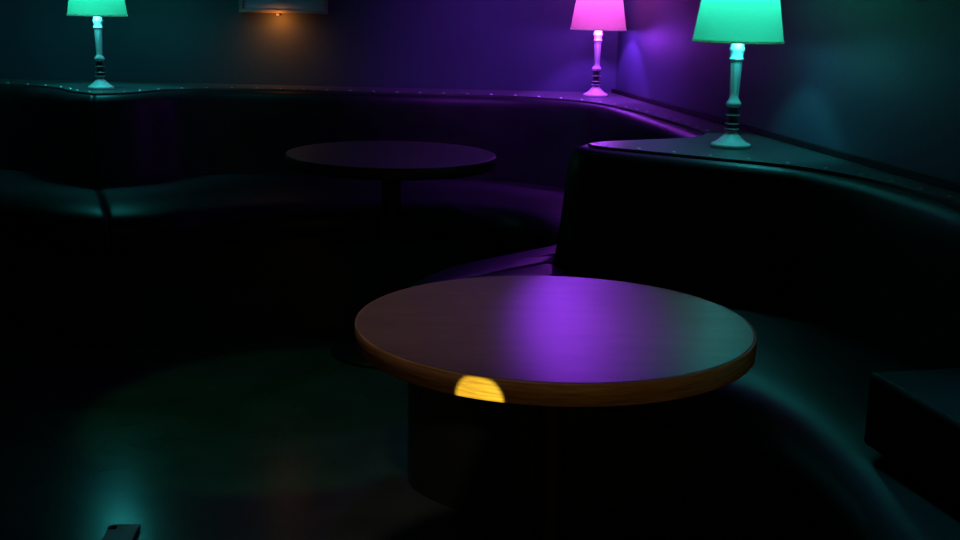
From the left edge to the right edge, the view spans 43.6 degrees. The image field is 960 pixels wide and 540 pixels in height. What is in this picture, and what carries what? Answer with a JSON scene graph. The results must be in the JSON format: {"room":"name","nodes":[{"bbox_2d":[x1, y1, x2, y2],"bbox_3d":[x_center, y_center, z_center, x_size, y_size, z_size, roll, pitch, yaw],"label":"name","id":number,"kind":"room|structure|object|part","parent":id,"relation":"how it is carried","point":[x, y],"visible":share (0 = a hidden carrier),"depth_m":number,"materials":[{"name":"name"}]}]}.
{"room":"nightclub lounge","nodes":[
{"label":"nightclub lounge","id":0,"kind":"room"},
{"bbox_2d":[0,326,528,539],"bbox_3d":[-0.939,0.961,1.304,6.367,0.100,8.300,1,13,0],"label":"floor","id":1,"kind":"structure","parent":0,"point":[268,434],"depth_m":3.23,"materials":[{"name":"plastic"}]},
{"bbox_2d":[0,79,137,347],"bbox_3d":[-2.084,-0.275,4.527,1.834,0.807,1.267,1,13,0],"label":"banquette","id":2,"kind":"object","parent":1,"relation":"on","point":[61,283],"visible":1,"depth_m":4.10,"materials":[{"name":"leather"}]},
{"bbox_3d":[-2.182,-0.510,4.800,1.641,0.457,0.338,5,13,14],"label":"backrest","id":3,"kind":"part","parent":2,"relation":"part of","materials":[{"name":"leather"}]},
{"bbox_3d":[-2.079,-0.265,4.472,1.962,0.144,0.776,4,13,13],"label":"seat","id":4,"kind":"part","parent":2,"relation":"part of","materials":[{"name":"leather"}]},
{"bbox_2d":[67,0,127,89],"bbox_3d":[-1.469,-0.936,4.615,0.225,0.476,0.225,1,13,0],"label":"table lamp","id":5,"kind":"object","parent":2,"relation":"on","point":[99,9],"visible":1,"depth_m":4.55,"materials":[{"name":"fabric"}]},
{"bbox_3d":[-1.466,-1.072,4.584,0.223,0.197,0.223,1,13,0],"label":"lamp shade","id":6,"kind":"part","parent":5,"relation":"part of","materials":[{"name":"fabric"}]},
{"bbox_3d":[-1.470,-0.891,4.626,0.038,0.168,0.038,1,13,0],"label":"stem","id":7,"kind":"part","parent":5,"relation":"part of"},
{"bbox_2d":[102,524,139,539],"bbox_3d":[-0.797,0.599,2.633,0.068,0.013,0.172,0,13,-4],"label":"smartphone","id":8,"kind":"object","parent":1,"relation":"on","point":[114,531],"visible":1,"depth_m":2.67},
{"bbox_2d":[285,141,495,367],"bbox_3d":[-0.299,-0.053,4.023,0.690,0.680,0.690,1,13,0],"label":"round table","id":9,"kind":"object","parent":1,"relation":"on","point":[391,162],"visible":0.8,"depth_m":3.93,"materials":[{"name":"brown wood"}]},
{"bbox_3d":[-0.306,0.268,4.097,0.400,0.022,0.400,1,13,0],"label":"plate","id":10,"kind":"part","parent":9,"relation":"part of","materials":[{"name":"black metal"}]},
{"bbox_2d":[93,82,749,346],"bbox_3d":[-0.310,-0.123,4.048,2.281,0.804,2.252,1,13,0],"label":"banquette","id":11,"kind":"object","parent":1,"relation":"on","point":[193,181],"visible":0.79,"depth_m":4.37,"materials":[{"name":"leather"}]},
{"bbox_3d":[-0.338,-0.159,4.186,1.633,0.144,2.028,-11,18,-44],"label":"seat","id":12,"kind":"part","parent":11,"relation":"part of","materials":[{"name":"leather"}]},
{"bbox_3d":[-0.180,-0.363,4.361,2.316,0.457,1.276,10,16,33],"label":"backrest","id":13,"kind":"part","parent":11,"relation":"part of","materials":[{"name":"leather"}]},
{"bbox_2d":[570,0,626,97],"bbox_3d":[0.471,-0.919,4.794,0.225,0.449,0.225,1,13,0],"label":"table lamp","id":14,"kind":"object","parent":11,"relation":"on","point":[597,16],"visible":1,"depth_m":4.70,"materials":[{"name":"fabric"}]},
{"bbox_3d":[0.470,-0.877,4.803,0.038,0.159,0.038,1,13,0],"label":"stem","id":15,"kind":"part","parent":14,"relation":"part of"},
{"bbox_3d":[0.474,-1.048,4.764,0.223,0.186,0.223,1,13,0],"label":"lamp shade","id":16,"kind":"part","parent":14,"relation":"part of","materials":[{"name":"fabric"}]},
{"bbox_2d":[355,276,756,539],"bbox_3d":[0.126,0.398,2.224,0.712,0.630,0.712,1,13,0],"label":"round table","id":17,"kind":"object","parent":1,"relation":"on","point":[551,344],"visible":1,"depth_m":2.06,"materials":[{"name":"brown wood"}]},
{"bbox_2d":[407,133,959,539],"bbox_3d":[0.511,0.280,2.380,1.217,0.807,2.614,-2,13,-12],"label":"banquette","id":18,"kind":"object","parent":1,"relation":"on","point":[843,272],"visible":0.66,"depth_m":2.65,"materials":[{"name":"leather"}]},
{"bbox_3d":[0.575,0.303,2.273,0.912,0.144,2.379,-5,14,-25],"label":"seat","id":19,"kind":"part","parent":18,"relation":"part of","materials":[{"name":"leather"}]},
{"bbox_2d":[692,0,784,149],"bbox_3d":[0.692,-0.572,3.236,0.244,0.483,0.244,1,13,0],"label":"table lamp","id":20,"kind":"object","parent":18,"relation":"on","point":[737,23],"visible":1,"depth_m":3.14,"materials":[{"name":"teal wood"}]},
{"bbox_3d":[0.691,-0.526,3.246,0.042,0.171,0.042,1,13,0],"label":"stem","id":21,"kind":"part","parent":20,"relation":"part of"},
{"bbox_3d":[0.695,-0.710,3.204,0.242,0.200,0.242,1,13,0],"label":"lamp shade","id":22,"kind":"part","parent":20,"relation":"part of","materials":[{"name":"fabric"}]},
{"bbox_3d":[0.871,0.126,2.347,0.463,0.457,2.412,-4,14,-22],"label":"backrest","id":23,"kind":"part","parent":18,"relation":"part of","materials":[{"name":"leather"}]},
{"bbox_2d":[864,368,959,507],"bbox_3d":[0.868,0.278,1.786,0.360,0.125,0.500,-2,13,-13],"label":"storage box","id":24,"kind":"object","parent":18,"relation":"on","point":[913,417],"visible":1,"depth_m":1.86,"materials":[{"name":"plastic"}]},
{"bbox_2d":[0,0,617,92],"bbox_3d":[-1.694,-1.295,4.995,4.754,2.600,0.100,1,13,0],"label":"wall","id":25,"kind":"structure","parent":0,"point":[520,45],"depth_m":5.02,"materials":[{"name":"paint"}]},
{"bbox_2d":[239,0,327,13],"bbox_3d":[-0.806,-1.381,4.901,0.365,0.650,0.034,1,13,0],"label":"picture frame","id":26,"kind":"object","parent":25,"relation":"attached to","point":[252,6],"visible":1,"depth_m":4.96,"materials":[{"name":"black"}]},
{"bbox_2d":[616,0,959,183],"bbox_3d":[1.393,-0.302,1.001,0.098,2.600,8.268,-1,13,-11],"label":"wall","id":27,"kind":"structure","parent":0,"point":[877,80],"depth_m":3.17,"materials":[{"name":"paint"}]},
{"bbox_2d":[611,89,959,192],"bbox_3d":[0.955,-0.274,3.009,0.016,0.015,4.278,-1,13,-11],"label":"trim","id":28,"kind":"structure","parent":27,"relation":"attached to","point":[931,180],"depth_m":3.22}
]}

